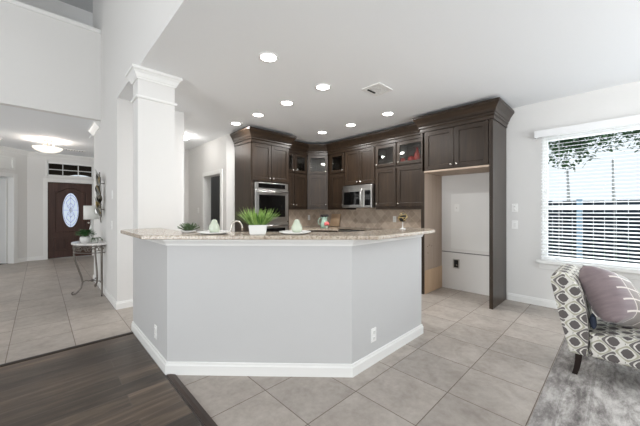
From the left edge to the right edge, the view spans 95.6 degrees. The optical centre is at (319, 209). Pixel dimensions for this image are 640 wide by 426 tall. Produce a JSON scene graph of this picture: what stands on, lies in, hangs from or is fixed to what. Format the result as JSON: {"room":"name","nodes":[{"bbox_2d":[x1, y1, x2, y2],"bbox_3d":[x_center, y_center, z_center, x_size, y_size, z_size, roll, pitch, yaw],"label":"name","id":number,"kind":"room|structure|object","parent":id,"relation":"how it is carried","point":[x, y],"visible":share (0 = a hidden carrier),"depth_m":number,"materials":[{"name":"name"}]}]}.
{"room":"open-plan kitchen","nodes":[
{"label":"open-plan kitchen","id":0,"kind":"room"},
{"bbox_2d":[0,151,26,263],"bbox_3d":[-7.480,-0.092,5.745,0.120,2.765,3.250,0,0,1],"label":"wall","id":1,"kind":"structure","parent":0,"point":[21,160],"depth_m":7.18,"materials":[{"name":"paint"}]},
{"bbox_2d":[0,178,7,263],"bbox_3d":[-7.918,0.260,6.940,0.800,2.040,0.040,0,0,-3],"label":"door","id":2,"kind":"structure","parent":1,"relation":"in","point":[3,181],"depth_m":6.94,"materials":[{"name":"white paint"}]},
{"bbox_2d":[0,155,15,169],"bbox_3d":[-7.393,-1.120,6.569,0.035,0.300,0.900,0,0,1],"label":"window","id":3,"kind":"structure","parent":1,"relation":"in","point":[6,162],"depth_m":6.86,"materials":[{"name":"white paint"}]},
{"bbox_2d":[0,172,17,263],"bbox_3d":[-7.465,0.205,6.555,0.162,2.170,1.050,0,0,1],"label":"trim","id":4,"kind":"structure","parent":1,"relation":"attached to","point":[12,178],"depth_m":6.99,"materials":[{"name":"white paint"}]},
{"bbox_2d":[18,257,26,262],"bbox_3d":[-7.387,1.241,7.199,0.015,0.098,0.240,0,0,1],"label":"baseboard","id":5,"kind":"structure","parent":1,"relation":"attached to","point":[25,258],"depth_m":7.20,"materials":[{"name":"white paint"}]},
{"bbox_2d":[0,0,100,121],"bbox_3d":[-5.544,-2.178,2.948,5.320,1.405,0.116,0,0,-44],"label":"wall","id":6,"kind":"structure","parent":0,"point":[48,64],"depth_m":4.32,"materials":[{"name":"paint"}]},
{"bbox_2d":[1,0,100,33],"bbox_3d":[-5.546,-2.913,2.947,5.315,0.065,0.165,0,0,-44],"label":"trim","id":7,"kind":"structure","parent":6,"relation":"on","point":[14,2],"depth_m":4.33,"materials":[{"name":"white paint"}]},
{"bbox_2d":[16,0,92,26],"bbox_3d":[-6.441,-2.975,4.727,6.500,2.430,0.150,0,0,-44],"label":"wall","id":8,"kind":"structure","parent":0,"point":[57,7],"depth_m":5.86,"materials":[{"name":"paint"}]},
{"bbox_2d":[27,156,93,256],"bbox_3d":[-6.848,-0.092,7.955,2.000,2.765,0.160,0,0,-44],"label":"wall","id":9,"kind":"structure","parent":0,"point":[35,164],"depth_m":7.44,"materials":[{"name":"paint"}]},
{"bbox_2d":[27,256,42,260],"bbox_3d":[-7.278,1.241,7.419,0.304,0.098,0.015,0,0,-44],"label":"baseboard","id":10,"kind":"structure","parent":9,"relation":"attached to","point":[36,257],"depth_m":7.40,"materials":[{"name":"white paint"}]},
{"bbox_2d":[0,146,93,161],"bbox_3d":[-7.174,-1.425,6.583,0.847,0.100,4.067,0,0,17],"label":"trim","id":11,"kind":"structure","parent":9,"relation":"attached to","point":[2,148],"depth_m":7.50,"materials":[{"name":"white paint"}]},
{"bbox_2d":[43,178,93,259],"bbox_3d":[-6.840,0.230,7.953,1.094,2.120,0.185,0,0,-44],"label":"trim","id":12,"kind":"structure","parent":9,"relation":"attached to","point":[45,180],"depth_m":7.55,"materials":[{"name":"white paint"}]},
{"bbox_2d":[48,182,91,258],"bbox_3d":[-6.801,0.272,7.906,0.923,2.012,0.127,0,0,-44],"label":"door","id":13,"kind":"structure","parent":9,"relation":"in","point":[66,201],"depth_m":7.85,"materials":[{"name":"brown wood"}]},
{"bbox_2d":[45,161,93,178],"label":"transom window","id":14,"kind":"structure","parent":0,"point":[88,173],"depth_m":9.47,"materials":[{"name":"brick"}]},
{"bbox_2d":[59,0,92,12],"bbox_3d":[-2.518,-4.250,0.592,6.600,0.120,11.550,0,0,-44],"label":"ceiling","id":15,"kind":"structure","parent":0,"point":[87,5],"depth_m":5.88,"materials":[{"name":"paint"}]},
{"bbox_2d":[0,334,202,425],"bbox_3d":[-1.414,1.339,-1.415,5.400,0.101,7.130,0,0,-44],"label":"floor","id":16,"kind":"structure","parent":0,"point":[116,381],"depth_m":2.07,"materials":[{"name":"brown wood"}]},
{"bbox_2d":[93,0,183,301],"bbox_3d":[-1.545,-1.450,3.235,0.832,5.480,14.000,0,0,-44],"label":"wall","id":17,"kind":"structure","parent":0,"point":[113,141],"depth_m":3.87,"materials":[{"name":"paint"}]},
{"bbox_2d":[88,121,99,135],"bbox_3d":[-3.761,-1.425,5.331,0.725,0.100,0.835,0,0,-44],"label":"trim","id":18,"kind":"structure","parent":17,"relation":"attached to","point":[95,125],"depth_m":5.00,"materials":[{"name":"white paint"}]},
{"bbox_2d":[94,169,103,221],"bbox_3d":[-3.416,-0.216,4.485,0.122,0.816,0.365,0,0,-44],"label":"metal wall art","id":19,"kind":"object","parent":17,"relation":"attached to","point":[98,199],"visible":1,"depth_m":4.43,"materials":[{"name":"brown metal"}]},
{"bbox_2d":[93,274,132,309],"bbox_3d":[-3.118,1.241,4.854,0.847,0.098,2.275,0,0,-44],"label":"baseboard","id":20,"kind":"structure","parent":17,"relation":"attached to","point":[127,303],"depth_m":3.86,"materials":[{"name":"white paint"}]},
{"bbox_2d":[125,63,182,88],"bbox_3d":[-1.809,-1.400,3.163,0.476,0.110,0.339,0,0,-44],"label":"trim","id":21,"kind":"structure","parent":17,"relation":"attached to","point":[135,72],"depth_m":3.04,"materials":[{"name":"white paint"}]},
{"bbox_2d":[131,94,176,106],"bbox_3d":[-1.809,-1.165,3.163,0.392,0.030,0.255,0,0,-44],"label":"trim","id":22,"kind":"structure","parent":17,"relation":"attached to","point":[136,96],"depth_m":3.06,"materials":[{"name":"white paint"}]},
{"bbox_2d":[184,149,188,223],"bbox_3d":[-3.596,-0.083,6.704,1.040,2.745,0.120,0,0,-44],"label":"wall","id":23,"kind":"structure","parent":0,"point":[186,152],"depth_m":6.99,"materials":[{"name":"paint"}]},
{"bbox_2d":[189,135,224,231],"bbox_3d":[-2.491,-0.083,6.394,0.120,2.745,1.940,0,0,-44],"label":"wall","id":24,"kind":"structure","parent":0,"point":[209,156],"depth_m":6.50,"materials":[{"name":"paint"}]},
{"bbox_2d":[202,169,222,230],"bbox_3d":[-2.207,0.240,6.106,0.172,2.100,0.970,0,0,-44],"label":"trim","id":25,"kind":"structure","parent":24,"relation":"attached to","point":[206,177],"depth_m":6.35,"materials":[{"name":"white paint"}]},
{"bbox_2d":[211,176,219,225],"bbox_3d":[-1.928,-0.083,6.827,1.290,2.745,2.100,0,0,-44],"label":"wall","id":26,"kind":"structure","parent":0,"point":[215,181],"depth_m":7.42,"materials":[{"name":"paint"}]},
{"bbox_2d":[225,134,304,231],"bbox_3d":[-0.929,-0.083,6.325,2.270,2.745,0.330,0,0,-44],"label":"wall","id":27,"kind":"structure","parent":0,"point":[229,146],"depth_m":5.58,"materials":[{"name":"paint"}]},
{"bbox_2d":[289,152,306,209],"bbox_3d":[-0.627,-0.700,6.141,0.700,1.380,0.348,0,0,-44],"label":"upper cabinet","id":28,"kind":"object","parent":27,"relation":"attached to","point":[297,178],"visible":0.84,"depth_m":6.13,"materials":[{"name":"brown wood"}]},
{"bbox_2d":[307,155,328,209],"bbox_3d":[-0.025,-0.700,6.527,0.683,1.380,0.629,0,0,-44],"label":"upper cabinet","id":29,"kind":"object","parent":27,"relation":"attached to","point":[317,165],"visible":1,"depth_m":6.29,"materials":[{"name":"brown wood"}]},
{"bbox_2d":[133,237,420,363],"bbox_3d":[-0.485,0.757,2.712,3.072,1.066,0.898,0,0,2],"label":"wall","id":30,"kind":"structure","parent":0,"point":[254,304],"depth_m":2.27,"materials":[{"name":"paint"}]},
{"bbox_2d":[0,332,132,366],"bbox_3d":[-3.890,1.284,1.185,5.350,0.011,0.060,0,0,-44],"label":"trim","id":31,"kind":"structure","parent":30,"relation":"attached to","point":[128,333],"depth_m":2.66,"materials":[{"name":"brown wood"}]},
{"bbox_2d":[154,324,156,339],"bbox_3d":[-1.418,1.050,2.498,0.010,0.116,0.072,0,0,-44],"label":"wall outlet","id":32,"kind":"object","parent":30,"relation":"attached to","point":[155,326],"visible":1,"depth_m":2.49,"materials":[{"name":"white plastic"}]},
{"bbox_2d":[166,374,217,425],"bbox_3d":[0.909,1.286,0.120,0.056,0.009,6.010,0,0,-44],"label":"trim","id":33,"kind":"structure","parent":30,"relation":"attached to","point":[190,399],"depth_m":1.94,"materials":[{"name":"brown wood"}]},
{"bbox_2d":[131,321,422,377],"bbox_3d":[-0.468,1.241,2.677,3.103,0.098,0.894,0,0,0],"label":"baseboard","id":34,"kind":"structure","parent":30,"relation":"attached to","point":[168,367],"depth_m":2.26,"materials":[{"name":"white paint"}]},
{"bbox_2d":[120,227,434,239],"bbox_3d":[-0.386,0.207,2.637,3.062,0.030,1.032,0,0,-2],"label":"countertop","id":35,"kind":"structure","parent":30,"relation":"on","point":[149,233],"depth_m":2.27,"materials":[{"name":"stone"}]},
{"bbox_2d":[133,79,174,228],"bbox_3d":[-1.809,-0.631,3.163,0.352,1.647,0.215,0,0,-44],"label":"column","id":36,"kind":"structure","parent":35,"relation":"on","point":[153,122],"depth_m":3.08,"materials":[{"name":"paint"}]},
{"bbox_2d":[177,223,199,232],"bbox_3d":[-1.126,0.149,2.482,0.178,0.087,0.175,0,0,15],"label":"succulent","id":37,"kind":"object","parent":35,"relation":"on","point":[186,228],"visible":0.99,"depth_m":2.45,"materials":[{"name":"green plant"}]},
{"bbox_2d":[198,230,230,233],"bbox_3d":[-0.853,0.182,2.340,0.260,0.020,0.260,0,0,-44],"label":"dinner plate","id":38,"kind":"object","parent":35,"relation":"on","point":[220,231],"visible":0.89,"depth_m":2.30,"materials":[{"name":"white ceramic"}]},
{"bbox_2d":[208,218,219,232],"bbox_3d":[-0.853,0.125,2.340,0.090,0.125,0.090,0,0,-44],"label":"pear","id":39,"kind":"object","parent":38,"relation":"on","point":[214,226],"visible":0.86,"depth_m":2.31,"materials":[{"name":"green ceramic"}]},
{"bbox_2d":[235,207,280,234],"bbox_3d":[-0.496,0.080,2.328,0.363,0.224,0.363,0,0,-12],"label":"potted grass","id":40,"kind":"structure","parent":35,"relation":"on","point":[257,224],"depth_m":2.26,"materials":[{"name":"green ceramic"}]},
{"bbox_2d":[248,224,266,234],"bbox_3d":[-0.500,0.155,2.330,0.143,0.074,0.143,0,0,-12],"label":"pot","id":41,"kind":"object","parent":40,"relation":"attached to","point":[254,229],"depth_m":2.27,"materials":[{"name":"white ceramic"}]},
{"bbox_2d":[279,230,310,233],"bbox_3d":[-0.201,0.182,2.340,0.260,0.020,0.260,0,0,-44],"label":"dinner plate","id":42,"kind":"object","parent":35,"relation":"on","point":[286,231],"visible":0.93,"depth_m":2.28,"materials":[{"name":"white ceramic"}]},
{"bbox_2d":[291,219,301,232],"bbox_3d":[-0.188,0.125,2.346,0.090,0.125,0.090,0,0,-44],"label":"pear","id":43,"kind":"object","parent":42,"relation":"on","point":[296,227],"visible":0.84,"depth_m":2.32,"materials":[{"name":"green ceramic"}]},
{"bbox_2d":[398,213,407,228],"bbox_3d":[0.828,0.109,2.907,0.098,0.167,0.098,0,0,-44],"label":"decorative sphere","id":44,"kind":"object","parent":35,"relation":"on","point":[402,217],"visible":0.94,"depth_m":2.88,"materials":[{"name":"gold ceramic"}]},
{"bbox_2d":[145,234,423,245],"bbox_3d":[-0.356,0.252,2.612,2.969,0.055,0.870,0,0,-4],"label":"trim","id":45,"kind":"structure","parent":30,"relation":"attached to","point":[168,242],"depth_m":2.25,"materials":[{"name":"white paint"}]},
{"bbox_2d":[371,327,375,342],"bbox_3d":[0.453,1.050,2.439,0.072,0.116,0.010,0,0,-44],"label":"wall outlet","id":46,"kind":"object","parent":30,"relation":"attached to","point":[373,330],"visible":1,"depth_m":2.43,"materials":[{"name":"white plastic"}]},
{"bbox_3d":[-0.397,0.804,3.071,2.005,0.772,1.830,0,0,-44],"label":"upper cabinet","id":47,"kind":"object","parent":30,"relation":"attached to","visible":0},
{"bbox_3d":[-0.397,0.396,3.085,2.025,0.036,1.850,0,0,-44],"label":"countertop","id":48,"kind":"structure","parent":47,"relation":"on","visible":0},
{"bbox_2d":[230,220,242,231],"bbox_3d":[-0.782,0.235,2.630,0.157,0.285,0.063,0,0,-3],"label":"kitchen faucet","id":49,"kind":"object","parent":48,"relation":"on","point":[233,222],"visible":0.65,"depth_m":2.63,"materials":[{"name":"silver metal"}]},
{"bbox_2d":[0,255,598,425],"bbox_3d":[-2.894,1.340,2.349,11.100,0.100,14.600,0,0,-44],"label":"floor","id":50,"kind":"structure","parent":0,"point":[472,363],"depth_m":2.44,"materials":[{"name":"stone"}]},
{"bbox_2d":[71,240,106,295],"bbox_3d":[-3.596,0.888,4.479,0.381,0.791,0.800,0,0,-44],"label":"console table","id":51,"kind":"object","parent":50,"relation":"on","point":[77,245],"visible":0.97,"depth_m":4.36,"materials":[{"name":"stone"}]},
{"bbox_2d":[75,229,95,242],"bbox_3d":[-3.537,0.387,4.372,0.271,0.212,0.261,0,0,-44],"label":"potted fern","id":52,"kind":"object","parent":51,"relation":"on","point":[84,238],"visible":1,"depth_m":4.33,"materials":[{"name":"green plant"}]},
{"bbox_2d":[80,236,90,242],"bbox_3d":[-3.538,0.445,4.369,0.132,0.095,0.132,0,0,-44],"label":"pot","id":53,"kind":"object","parent":52,"relation":"attached to","point":[83,239],"depth_m":4.33,"materials":[{"name":"white ceramic"}]},
{"bbox_2d":[83,206,98,238],"bbox_3d":[-3.622,0.212,4.593,0.196,0.560,0.196,0,0,-44],"label":"table lamp","id":54,"kind":"object","parent":51,"relation":"on","point":[88,211],"visible":0.61,"depth_m":4.52,"materials":[{"name":"white ceramic"}]},
{"bbox_2d":[90,237,102,242],"bbox_3d":[-3.368,0.449,4.372,0.143,0.087,0.146,0,0,-22],"label":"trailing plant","id":55,"kind":"object","parent":51,"relation":"on","point":[96,239],"visible":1,"depth_m":4.36,"materials":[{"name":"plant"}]},
{"bbox_2d":[230,126,296,231],"bbox_3d":[-1.060,-0.060,5.481,1.026,2.700,0.695,0,0,-44],"label":"tall cabinet","id":56,"kind":"object","parent":50,"relation":"on","point":[261,155],"visible":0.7,"depth_m":5.24,"materials":[{"name":"brown wood"}]},
{"bbox_2d":[253,182,288,231],"bbox_3d":[-1.044,0.175,5.465,0.720,1.330,0.648,0,0,-44],"label":"double wall oven","id":57,"kind":"object","parent":56,"relation":"in","point":[271,196],"visible":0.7,"depth_m":5.29,"materials":[{"name":"silver metal"}]},
{"bbox_2d":[308,230,337,231],"bbox_3d":[0.065,0.804,6.286,0.869,0.772,1.083,0,0,-44],"label":"base cabinet","id":58,"kind":"object","parent":50,"relation":"on","point":[308,230],"visible":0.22,"depth_m":5.95,"materials":[{"name":"brown wood"}]},
{"bbox_2d":[289,226,351,230],"bbox_3d":[-0.113,0.396,6.102,1.384,0.036,1.102,0,0,-44],"label":"countertop","id":59,"kind":"structure","parent":58,"relation":"on","point":[332,228],"depth_m":5.94,"materials":[{"name":"stone"}]},
{"bbox_2d":[318,214,328,227],"bbox_3d":[0.082,0.232,6.102,0.209,0.290,0.164,0,0,-33],"label":"pitcher","id":60,"kind":"object","parent":59,"relation":"on","point":[324,217],"visible":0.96,"depth_m":6.06,"materials":[{"name":"green ceramic"}]},
{"bbox_2d":[330,214,340,226],"bbox_3d":[0.345,0.228,6.547,0.086,0.284,0.270,0,0,-44],"label":"cutting board","id":61,"kind":"object","parent":59,"relation":"on","point":[335,218],"visible":1,"depth_m":6.53,"materials":[{"name":"brown wood"}]},
{"bbox_2d":[338,227,381,231],"bbox_3d":[0.789,0.821,5.688,0.659,0.898,0.738,0,0,-44],"label":"range","id":62,"kind":"object","parent":50,"relation":"on","point":[356,229],"visible":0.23,"depth_m":5.60,"materials":[{"name":"silver metal"}]},
{"bbox_2d":[412,97,513,308],"bbox_3d":[2.092,-0.060,4.297,0.735,2.700,1.181,0,0,-44],"label":"tall cabinet","id":63,"kind":"object","parent":50,"relation":"on","point":[471,138],"visible":0.99,"depth_m":4.07,"materials":[{"name":"brown wood"}]},
{"bbox_2d":[527,337,639,425],"bbox_3d":[2.606,1.284,1.116,3.400,0.010,2.785,0,0,-44],"label":"area rug","id":64,"kind":"object","parent":50,"relation":"on","point":[602,392],"visible":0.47,"depth_m":2.00,"materials":[{"name":"grey carpet"}]},
{"bbox_2d":[551,264,639,374],"bbox_3d":[2.329,0.887,2.252,0.524,0.784,0.784,0,0,-44],"label":"accent chair","id":65,"kind":"object","parent":64,"relation":"on","point":[611,342],"visible":0.84,"depth_m":2.23,"materials":[{"name":"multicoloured fabric"}]},
{"bbox_2d":[589,313,596,328],"bbox_3d":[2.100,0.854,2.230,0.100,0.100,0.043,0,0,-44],"label":"lumbar pillow","id":66,"kind":"object","parent":65,"relation":"on","point":[593,321],"visible":1,"depth_m":2.20,"materials":[{"name":"blue fabric"}]},
{"bbox_2d":[578,265,639,328],"bbox_3d":[2.299,0.687,2.276,0.401,0.505,0.458,0,0,2],"label":"throw pillow","id":67,"kind":"object","parent":65,"relation":"on","point":[611,296],"visible":0.93,"depth_m":2.17,"materials":[{"name":"fabric"}]},
{"bbox_2d":[0,0,639,157],"bbox_3d":[-2.787,-1.558,2.174,11.010,0.205,14.200,0,0,-44],"label":"ceiling","id":68,"kind":"structure","parent":0,"point":[435,56],"depth_m":2.84,"materials":[{"name":"paint"}]},
{"bbox_2d":[32,140,62,152],"bbox_3d":[-5.784,-1.346,6.162,0.480,0.258,0.480,0,0,-44],"label":"ceiling light","id":69,"kind":"object","parent":68,"relation":"attached to","point":[42,148],"visible":1,"depth_m":6.06,"materials":[{"name":"grey metal"}]},
{"bbox_2d":[230,122,241,125],"bbox_3d":[-1.413,-1.451,4.878,0.196,0.008,0.196,0,0,-44],"label":"recessed light","id":70,"kind":"object","parent":68,"relation":"in","point":[231,123],"visible":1,"depth_m":4.87,"materials":[{"name":"white paint"}]},
{"bbox_2d":[251,113,264,116],"bbox_3d":[-0.949,-1.451,4.437,0.196,0.008,0.196,0,0,-44],"label":"recessed light","id":71,"kind":"object","parent":68,"relation":"in","point":[252,114],"visible":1,"depth_m":4.43,"materials":[{"name":"white paint"}]},
{"bbox_2d":[258,52,278,62],"bbox_3d":[-0.490,-1.451,2.763,0.196,0.008,0.196,0,0,-44],"label":"recessed light","id":72,"kind":"object","parent":68,"relation":"in","point":[267,57],"visible":1,"depth_m":2.76,"materials":[{"name":"white paint"}]},
{"bbox_2d":[280,100,293,105],"bbox_3d":[-0.450,-1.451,3.943,0.196,0.008,0.196,0,0,-44],"label":"recessed light","id":73,"kind":"object","parent":68,"relation":"in","point":[284,102],"visible":1,"depth_m":3.94,"materials":[{"name":"white paint"}]},
{"bbox_2d":[315,83,330,90],"bbox_3d":[0.036,-1.451,3.431,0.196,0.008,0.196,0,0,-44],"label":"recessed light","id":74,"kind":"object","parent":68,"relation":"in","point":[321,87],"visible":1,"depth_m":3.43,"materials":[{"name":"white paint"}]},
{"bbox_2d":[345,123,355,126],"bbox_3d":[0.525,-1.451,4.964,0.196,0.008,0.196,0,0,-44],"label":"recessed light","id":75,"kind":"object","parent":68,"relation":"in","point":[348,124],"visible":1,"depth_m":4.97,"materials":[{"name":"white paint"}]},
{"bbox_2d":[362,82,392,95],"bbox_3d":[0.690,-1.449,3.489,0.290,0.012,0.250,0,0,-44],"label":"ceiling vent","id":76,"kind":"object","parent":68,"relation":"in","point":[376,89],"visible":1,"depth_m":3.48,"materials":[{"name":"white paint"}]},
{"bbox_2d":[381,112,394,115],"bbox_3d":[1.027,-1.451,4.387,0.196,0.008,0.196,0,0,-44],"label":"recessed light","id":77,"kind":"object","parent":68,"relation":"in","point":[384,113],"visible":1,"depth_m":4.38,"materials":[{"name":"white paint"}]},
{"bbox_2d":[334,81,639,300],"bbox_3d":[2.999,-0.083,3.994,0.156,2.745,8.780,0,0,-44],"label":"wall","id":78,"kind":"structure","parent":0,"point":[524,276],"depth_m":4.08,"materials":[{"name":"paint"}]},
{"bbox_2d":[329,152,355,209],"bbox_3d":[0.461,-0.700,6.221,0.410,1.380,0.480,0,0,-44],"label":"upper cabinet","id":79,"kind":"object","parent":78,"relation":"attached to","point":[336,161],"visible":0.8,"depth_m":6.13,"materials":[{"name":"brown wood"}]},
{"bbox_2d":[289,208,420,228],"bbox_3d":[0.506,0.166,5.468,1.394,0.420,2.894,0,0,-44],"label":"backsplash","id":80,"kind":"structure","parent":78,"relation":"attached to","point":[379,218],"depth_m":6.03,"materials":[{"name":"stone"}]},
{"bbox_2d":[345,146,375,185],"bbox_3d":[0.886,-0.938,5.781,0.410,0.905,0.745,0,0,-44],"label":"upper cabinet","id":81,"kind":"object","parent":78,"relation":"attached to","point":[360,168],"visible":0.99,"depth_m":5.63,"materials":[{"name":"brown wood"}]},
{"bbox_2d":[289,123,420,154],"bbox_3d":[0.478,-1.298,5.296,0.915,0.225,2.465,0,0,-44],"label":"crown molding","id":82,"kind":"structure","parent":81,"relation":"attached to","point":[411,131],"depth_m":5.57,"materials":[{"name":"brown wood"}]},
{"bbox_2d":[342,184,375,207],"bbox_3d":[0.840,-0.264,5.737,0.533,0.437,0.720,0,0,-44],"label":"microwave","id":83,"kind":"object","parent":81,"relation":"attached to","point":[354,196],"visible":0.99,"depth_m":5.55,"materials":[{"name":"silver metal"}]},
{"bbox_2d":[375,142,396,208],"bbox_3d":[1.301,-0.700,5.352,0.410,1.380,0.448,0,0,-44],"label":"upper cabinet","id":84,"kind":"object","parent":78,"relation":"attached to","point":[385,172],"visible":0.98,"depth_m":5.26,"materials":[{"name":"brown wood"}]},
{"bbox_2d":[397,138,420,208],"bbox_3d":[1.660,-0.700,4.979,0.410,1.380,0.587,0,0,-44],"label":"upper cabinet","id":85,"kind":"object","parent":78,"relation":"attached to","point":[408,172],"visible":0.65,"depth_m":4.94,"materials":[{"name":"brown wood"}]},
{"bbox_2d":[414,147,420,159],"bbox_3d":[1.645,-0.937,4.904,0.110,0.242,0.110,0,0,-44],"label":"bottle","id":86,"kind":"object","parent":85,"relation":"in","point":[417,155],"visible":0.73,"depth_m":4.87,"materials":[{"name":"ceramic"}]},
{"bbox_2d":[453,259,459,268],"bbox_3d":[2.200,0.870,4.691,0.030,0.150,0.100,0,0,-44],"label":"box","id":87,"kind":"object","parent":78,"relation":"attached to","point":[456,262],"visible":1,"depth_m":4.69,"materials":[{"name":"metal"}]},
{"bbox_2d":[454,204,458,211],"bbox_3d":[2.210,-0.032,4.689,0.015,0.116,0.072,0,0,-44],"label":"wall outlet","id":88,"kind":"object","parent":78,"relation":"attached to","point":[456,206],"visible":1,"depth_m":4.69,"materials":[{"name":"white plastic"}]},
{"bbox_2d":[442,180,488,188],"bbox_3d":[2.351,-0.405,4.547,0.012,0.100,0.884,0,0,-44],"label":"trim","id":89,"kind":"structure","parent":78,"relation":"attached to","point":[479,183],"depth_m":4.59,"materials":[{"name":"paint"}]},
{"bbox_2d":[443,251,488,255],"bbox_3d":[2.354,0.688,4.551,0.003,0.015,0.884,0,0,-44],"label":"trim","id":90,"kind":"structure","parent":78,"relation":"attached to","point":[443,251],"depth_m":4.59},
{"bbox_2d":[512,221,517,228],"bbox_3d":[2.769,0.210,4.122,0.010,0.116,0.072,0,0,-44],"label":"light switch","id":91,"kind":"object","parent":78,"relation":"attached to","point":[514,223],"visible":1,"depth_m":4.12,"materials":[{"name":"white paint"}]},
{"bbox_2d":[512,204,517,211],"bbox_3d":[2.769,-0.030,4.122,0.010,0.116,0.072,0,0,-44],"label":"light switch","id":92,"kind":"object","parent":78,"relation":"attached to","point":[514,206],"visible":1,"depth_m":4.12,"materials":[{"name":"white plastic"}]},
{"bbox_2d":[507,293,596,316],"bbox_3d":[4.314,1.241,2.518,0.015,0.098,4.630,0,0,-44],"label":"baseboard","id":93,"kind":"structure","parent":78,"relation":"attached to","point":[510,296],"depth_m":3.96,"materials":[{"name":"white paint"}]},
{"bbox_2d":[536,124,639,279],"bbox_3d":[3.625,-0.098,3.285,0.170,1.765,1.890,0,0,-44],"label":"window","id":94,"kind":"structure","parent":78,"relation":"in","point":[544,264],"depth_m":3.69,"materials":[{"name":"white paint"}]},
{"bbox_2d":[534,115,639,268],"bbox_3d":[3.578,-0.198,3.229,0.083,1.715,1.935,0,0,-44],"label":"window blind","id":95,"kind":"object","parent":94,"relation":"attached to","point":[635,119],"visible":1,"depth_m":3.50,"materials":[{"name":"white wood"}]},
{"label":"outside","id":96,"kind":"structure","parent":0,"visible":0},
{"bbox_2d":[593,240,628,262],"bbox_3d":[8.676,1.615,10.464,16.980,0.050,21.000,0,0,-44],"label":"ground","id":97,"kind":"structure","parent":96,"point":[593,240],"depth_m":10.72,"materials":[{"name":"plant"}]},
{"bbox_2d":[548,134,612,200],"bbox_3d":[8.123,-1.110,9.474,2.057,5.405,2.027,0,0,-26],"label":"tree","id":98,"kind":"object","parent":97,"relation":"on","point":[555,150],"visible":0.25,"depth_m":9.29,"materials":[{"name":"green plant"}]},
{"bbox_2d":[548,199,639,263],"bbox_3d":[7.207,0.670,4.291,0.110,1.840,10.560,0,0,-44],"label":"fence","id":99,"kind":"object","parent":97,"relation":"on","point":[577,200],"visible":0.12,"depth_m":5.96,"materials":[{"name":"white wood"}]},
{"bbox_2d":[578,131,639,252],"bbox_3d":[11.093,-1.544,10.885,2.987,6.272,3.035,0,0,43],"label":"tree","id":100,"kind":"object","parent":97,"relation":"on","point":[628,132],"visible":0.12,"depth_m":10.89,"materials":[{"name":"green plant"}]},
{"bbox_2d":[623,130,639,151],"bbox_3d":[9.629,-1.117,7.893,2.064,5.418,2.060,0,0,35],"label":"tree","id":101,"kind":"object","parent":97,"relation":"on","point":[633,131],"visible":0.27,"depth_m":8.49,"materials":[{"name":"green plant"}]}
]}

